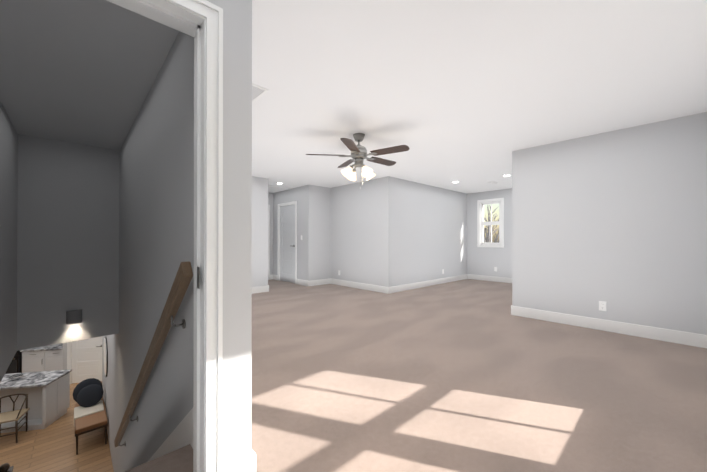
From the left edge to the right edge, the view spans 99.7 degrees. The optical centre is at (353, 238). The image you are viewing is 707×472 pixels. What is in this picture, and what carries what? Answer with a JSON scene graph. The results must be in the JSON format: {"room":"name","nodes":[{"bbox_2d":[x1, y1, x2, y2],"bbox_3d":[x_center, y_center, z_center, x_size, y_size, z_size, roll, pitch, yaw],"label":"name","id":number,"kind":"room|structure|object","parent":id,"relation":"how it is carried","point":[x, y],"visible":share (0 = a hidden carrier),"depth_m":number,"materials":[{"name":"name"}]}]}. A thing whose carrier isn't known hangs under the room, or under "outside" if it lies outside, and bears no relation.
{"room":"empty bonus room","nodes":[
{"label":"empty bonus room","id":0,"kind":"room"},
{"bbox_2d":[0,102,17,381],"bbox_3d":[-2.863,1.257,2.210,0.120,5.140,4.220,0,0,-43],"label":"wall","id":1,"kind":"structure","parent":0,"point":[8,223],"depth_m":3.19,"materials":[{"name":"grey paint"}]},
{"bbox_2d":[0,381,113,471],"bbox_3d":[-4.264,3.894,7.037,13.300,0.100,14.500,0,0,-43],"label":"floor","id":2,"kind":"structure","parent":0,"point":[51,447],"depth_m":5.43,"materials":[{"name":"brown wood"}]},
{"bbox_2d":[0,463,13,471],"bbox_3d":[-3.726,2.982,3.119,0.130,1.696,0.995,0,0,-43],"label":"newel post","id":3,"kind":"object","parent":2,"relation":"on","point":[5,467],"visible":1,"depth_m":3.43,"materials":[{"name":"brown wood"}]},
{"bbox_2d":[5,350,21,373],"bbox_3d":[-9.217,3.321,8.061,0.760,1.054,0.680,0,0,-10],"label":"range","id":4,"kind":"object","parent":2,"relation":"on","point":[15,365],"visible":0.04,"depth_m":7.82,"materials":[{"name":"black metal"}]},
{"bbox_2d":[0,394,29,442],"bbox_3d":[-6.603,3.452,5.691,0.563,0.774,0.537,0,0,-43],"label":"chair","id":5,"kind":"object","parent":2,"relation":"on","point":[12,416],"visible":1,"depth_m":5.74,"materials":[{"name":"brown wood"}]},
{"bbox_2d":[0,369,71,432],"bbox_3d":[-7.315,3.341,6.129,2.210,1.000,0.710,0,0,-10],"label":"kitchen island","id":6,"kind":"object","parent":2,"relation":"on","point":[48,392],"visible":1,"depth_m":6.15,"materials":[{"name":"white paint"}]},
{"bbox_2d":[20,343,62,372],"bbox_3d":[-8.293,3.124,8.251,1.085,1.450,0.630,0,0,-10],"label":"cabinet","id":7,"kind":"object","parent":2,"relation":"on","point":[44,358],"visible":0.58,"depth_m":7.96,"materials":[{"name":"white paint"}]},
{"bbox_2d":[72,378,107,454],"bbox_3d":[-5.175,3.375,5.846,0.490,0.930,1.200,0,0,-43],"label":"chair","id":8,"kind":"object","parent":2,"relation":"on","point":[90,414],"visible":1,"depth_m":5.90,"materials":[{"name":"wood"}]},
{"bbox_2d":[125,444,190,471],"bbox_3d":[-2.355,2.478,2.482,1.000,2.700,3.340,0,0,-43],"label":"stairs","id":9,"kind":"structure","parent":2,"relation":"on","point":[158,458],"depth_m":1.52,"materials":[{"name":"carpet"}]},
{"bbox_2d":[63,342,66,369],"bbox_3d":[-7.458,2.628,8.100,0.621,2.440,1.135,0,0,-43],"label":"wall","id":10,"kind":"structure","parent":0,"point":[64,356],"depth_m":7.51,"materials":[{"name":"grey paint"}]},
{"bbox_2d":[67,342,71,383],"bbox_3d":[-5.215,2.789,8.326,4.044,2.120,2.699,0,0,-43],"label":"door frame","id":11,"kind":"structure","parent":10,"relation":"attached to","point":[69,355],"depth_m":7.88,"materials":[{"name":"white wood"}]},
{"bbox_2d":[72,336,101,382],"bbox_3d":[-7.089,2.832,7.998,0.665,2.015,0.463,0,0,-43],"label":"kitchen door","id":12,"kind":"structure","parent":10,"relation":"in","point":[86,358],"depth_m":7.98,"materials":[{"name":"white wood"}]},
{"bbox_2d":[17,134,119,350],"bbox_3d":[-3.854,0.043,4.094,1.000,2.700,0.120,0,0,-43],"label":"wall","id":13,"kind":"structure","parent":0,"point":[68,230],"depth_m":4.00,"materials":[{"name":"grey paint"}]},
{"bbox_2d":[66,309,81,324],"bbox_3d":[-3.773,1.062,4.033,0.160,0.177,0.075,0,0,-43],"label":"sconce","id":14,"kind":"object","parent":13,"relation":"attached to","point":[73,316],"visible":1,"depth_m":4.01,"materials":[{"name":"grey metal"}]},
{"bbox_2d":[102,31,193,471],"bbox_3d":[-3.218,1.264,4.226,0.115,5.140,7.650,0,0,-43],"label":"wall","id":15,"kind":"structure","parent":0,"point":[156,204],"depth_m":2.43,"materials":[{"name":"grey paint"}]},
{"bbox_2d":[104,336,107,376],"bbox_3d":[-5.029,2.391,6.054,0.024,0.800,0.800,0,0,-43],"label":"round mirror","id":16,"kind":"object","parent":15,"relation":"attached to","point":[105,357],"visible":0.96,"depth_m":5.93,"materials":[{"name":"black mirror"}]},
{"bbox_2d":[114,261,192,446],"bbox_3d":[-1.981,1.437,2.753,0.088,2.631,3.439,0,0,-43],"label":"handrail","id":17,"kind":"object","parent":15,"relation":"attached to","point":[181,282],"visible":1,"depth_m":1.91,"materials":[{"name":"brown wood"}]},
{"bbox_2d":[148,408,192,461],"bbox_3d":[-2.425,2.450,2.469,1.120,3.196,3.565,0,0,-43],"label":"trim","id":18,"kind":"structure","parent":15,"relation":"attached to","point":[181,435],"depth_m":1.80,"materials":[{"name":"white"}]},
{"bbox_2d":[207,0,251,468],"bbox_3d":[-1.307,-0.099,0.685,2.165,2.440,0.140,0,0,-43],"label":"wall","id":19,"kind":"structure","parent":0,"point":[237,240],"depth_m":1.33,"materials":[{"name":"grey paint"}]},
{"bbox_2d":[107,0,222,471],"bbox_3d":[-0.962,0.074,1.008,0.944,2.097,0.188,0,0,-43],"label":"door frame","id":20,"kind":"structure","parent":19,"relation":"attached to","point":[211,13],"depth_m":1.25,"materials":[{"name":"white wood"}]},
{"bbox_2d":[230,448,255,471],"bbox_3d":[-2.042,1.062,3.064,0.016,0.135,4.656,0,0,-43],"label":"baseboard","id":21,"kind":"structure","parent":19,"relation":"attached to","point":[247,463],"depth_m":1.34,"materials":[{"name":"white wood"}]},
{"bbox_2d":[268,192,272,274],"bbox_3d":[-2.696,-0.072,8.120,1.050,2.440,0.120,0,0,-43],"label":"wall","id":22,"kind":"structure","parent":0,"point":[270,199],"depth_m":8.40,"materials":[{"name":"grey paint"}]},
{"bbox_2d":[268,205,269,279],"bbox_3d":[-2.680,0.099,8.037,0.914,2.097,0.024,0,0,-43],"label":"door frame","id":23,"kind":"structure","parent":22,"relation":"attached to","point":[268,242],"depth_m":8.33,"materials":[{"name":"white wood"}]},
{"bbox_2d":[273,185,305,279],"bbox_3d":[-1.712,-0.073,7.925,0.120,2.440,1.750,0,0,-43],"label":"wall","id":24,"kind":"structure","parent":0,"point":[298,194],"depth_m":7.49,"materials":[{"name":"grey paint"}]},
{"bbox_2d":[270,275,276,279],"bbox_3d":[-2.185,1.081,8.316,0.030,0.135,0.285,0,0,-43],"label":"baseboard","id":25,"kind":"structure","parent":24,"relation":"attached to","point":[274,277],"depth_m":8.36,"materials":[{"name":"white wood"}]},
{"bbox_2d":[268,185,290,191],"bbox_3d":[-2.212,-1.288,7.606,1.010,0.012,0.700,0,0,-43],"label":"trim","id":26,"kind":"structure","parent":24,"relation":"attached to","point":[274,188],"depth_m":7.67,"materials":[{"name":"white"}]},
{"bbox_2d":[277,201,296,283],"bbox_3d":[-1.716,0.099,7.913,0.148,2.097,0.934,0,0,-43],"label":"door frame","id":27,"kind":"structure","parent":24,"relation":"attached to","point":[289,203],"depth_m":7.94,"materials":[{"name":"white wood"}]},
{"bbox_2d":[280,204,294,282],"bbox_3d":[-1.731,0.132,7.900,0.147,2.015,0.790,0,0,-43],"label":"hall door","id":28,"kind":"structure","parent":24,"relation":"in","point":[287,243],"depth_m":7.90,"materials":[{"name":"white paint"}]},
{"bbox_2d":[296,279,305,285],"bbox_3d":[-1.265,1.078,7.342,0.016,0.135,0.495,0,0,-43],"label":"baseboard","id":29,"kind":"structure","parent":24,"relation":"attached to","point":[298,281],"depth_m":7.37,"materials":[{"name":"white wood"}]},
{"bbox_2d":[252,176,329,286],"bbox_3d":[-2.110,-0.079,6.274,4.295,2.440,0.120,0,0,-43],"label":"wall","id":30,"kind":"structure","parent":0,"point":[317,232],"depth_m":7.19,"materials":[{"name":"grey paint"}]},
{"bbox_2d":[252,286,268,293],"bbox_3d":[-2.720,1.071,5.605,2.446,0.135,0.016,0,0,-43],"label":"baseboard","id":31,"kind":"structure","parent":30,"relation":"attached to","point":[259,289],"depth_m":6.30,"materials":[{"name":"white wood"}]},
{"bbox_2d":[306,278,329,285],"bbox_3d":[-0.847,1.078,7.356,0.646,0.135,0.016,0,0,-43],"label":"baseboard","id":32,"kind":"structure","parent":30,"relation":"attached to","point":[321,281],"depth_m":7.33,"materials":[{"name":"white wood"}]},
{"bbox_2d":[0,0,706,193],"bbox_3d":[-3.335,-1.356,6.063,13.300,0.126,17.220,0,0,-43],"label":"ceiling","id":33,"kind":"structure","parent":0,"point":[470,96],"depth_m":2.40,"materials":[{"name":"paint"}]},
{"bbox_2d":[252,84,268,102],"bbox_3d":[-0.930,-1.305,2.685,0.200,0.012,0.340,0,0,-43],"label":"ceiling vent","id":34,"kind":"object","parent":33,"relation":"in","point":[258,92],"visible":0.35,"depth_m":2.65,"materials":[{"name":"white"}]},
{"bbox_2d":[306,133,409,188],"bbox_3d":[0.108,-0.965,3.796,1.232,0.686,1.273,0,0,-43],"label":"ceiling fan","id":35,"kind":"object","parent":33,"relation":"hanging from","point":[358,155],"visible":1,"depth_m":3.69,"materials":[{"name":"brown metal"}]},
{"bbox_2d":[330,177,383,285],"bbox_3d":[0.074,-0.076,6.994,0.120,2.440,1.810,0,0,-43],"label":"wall block","id":36,"kind":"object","parent":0,"point":[356,233],"visible":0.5,"depth_m":6.87,"materials":[{"name":"grey paint"}]},
{"bbox_2d":[330,278,385,292],"bbox_3d":[0.056,1.076,6.911,0.016,0.135,1.900,0,0,-43],"label":"baseboard","id":37,"kind":"structure","parent":36,"relation":"attached to","point":[358,285],"depth_m":6.82,"materials":[{"name":"white wood"}]},
{"bbox_2d":[133,279,706,471],"bbox_3d":[-3.335,1.266,6.053,13.300,0.250,17.220,0,0,-43],"label":"floor","id":38,"kind":"structure","parent":0,"point":[468,375],"depth_m":2.23,"materials":[{"name":"carpet"}]},
{"bbox_2d":[384,176,466,286],"bbox_3d":[1.953,-0.074,7.430,3.460,2.440,0.120,0,0,-43],"label":"wall block","id":39,"kind":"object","parent":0,"point":[425,232],"visible":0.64,"depth_m":7.04,"materials":[{"name":"grey paint"}]},
{"bbox_2d":[386,274,465,293],"bbox_3d":[1.994,1.078,7.370,3.476,0.135,0.016,0,0,-43],"label":"baseboard","id":40,"kind":"structure","parent":39,"relation":"attached to","point":[393,289],"depth_m":7.01,"materials":[{"name":"white wood"}]},
{"bbox_2d":[467,188,511,277],"bbox_3d":[4.122,-0.073,7.732,0.120,2.440,2.640,0,0,-43],"label":"wall","id":41,"kind":"structure","parent":0,"point":[485,261],"depth_m":8.11,"materials":[{"name":"grey paint"}]},
{"bbox_2d":[466,274,511,282],"bbox_3d":[4.072,1.079,7.681,0.016,0.135,2.340,0,0,-43],"label":"baseboard","id":42,"kind":"structure","parent":41,"relation":"attached to","point":[477,277],"depth_m":8.10,"materials":[{"name":"white wood"}]},
{"bbox_2d":[477,198,503,247],"bbox_3d":[3.740,-0.417,8.115,0.155,1.310,0.720,0,0,-43],"label":"nook window","id":43,"kind":"structure","parent":41,"relation":"in","point":[481,223],"depth_m":8.12,"materials":[{"name":"white wood"}]},
{"bbox_2d":[512,112,706,334],"bbox_3d":[3.069,-0.088,3.791,0.120,2.440,1.920,0,0,-43],"label":"wall","id":44,"kind":"structure","parent":0,"point":[616,221],"depth_m":3.58,"materials":[{"name":"grey paint"}]},
{"bbox_2d":[599,301,605,310],"bbox_3d":[3.077,0.832,3.685,0.009,0.117,0.072,0,0,-43],"label":"electrical outlet","id":45,"kind":"object","parent":44,"relation":"attached to","point":[602,305],"visible":1,"depth_m":3.68,"materials":[{"name":"white plastic"}]},
{"bbox_2d":[514,306,706,347],"bbox_3d":[3.019,1.065,3.740,0.016,0.135,1.860,0,0,-43],"label":"baseboard","id":46,"kind":"structure","parent":44,"relation":"attached to","point":[674,336],"depth_m":3.56,"materials":[{"name":"white wood"}]},
{"label":"outside","id":47,"kind":"structure","parent":0,"visible":0},
{"bbox_3d":[29.240,4.366,40.752,81.700,0.200,100.000,0,0,-43],"label":"ground","id":48,"kind":"structure","parent":47,"visible":0},
{"bbox_2d":[484,205,498,242],"bbox_3d":[25.672,-0.607,28.226,24.549,9.656,29.080,0,0,-43],"label":"trees","id":49,"kind":"object","parent":48,"relation":"on","point":[488,238],"depth_m":28.31,"materials":[{"name":"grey plant"}]}
]}

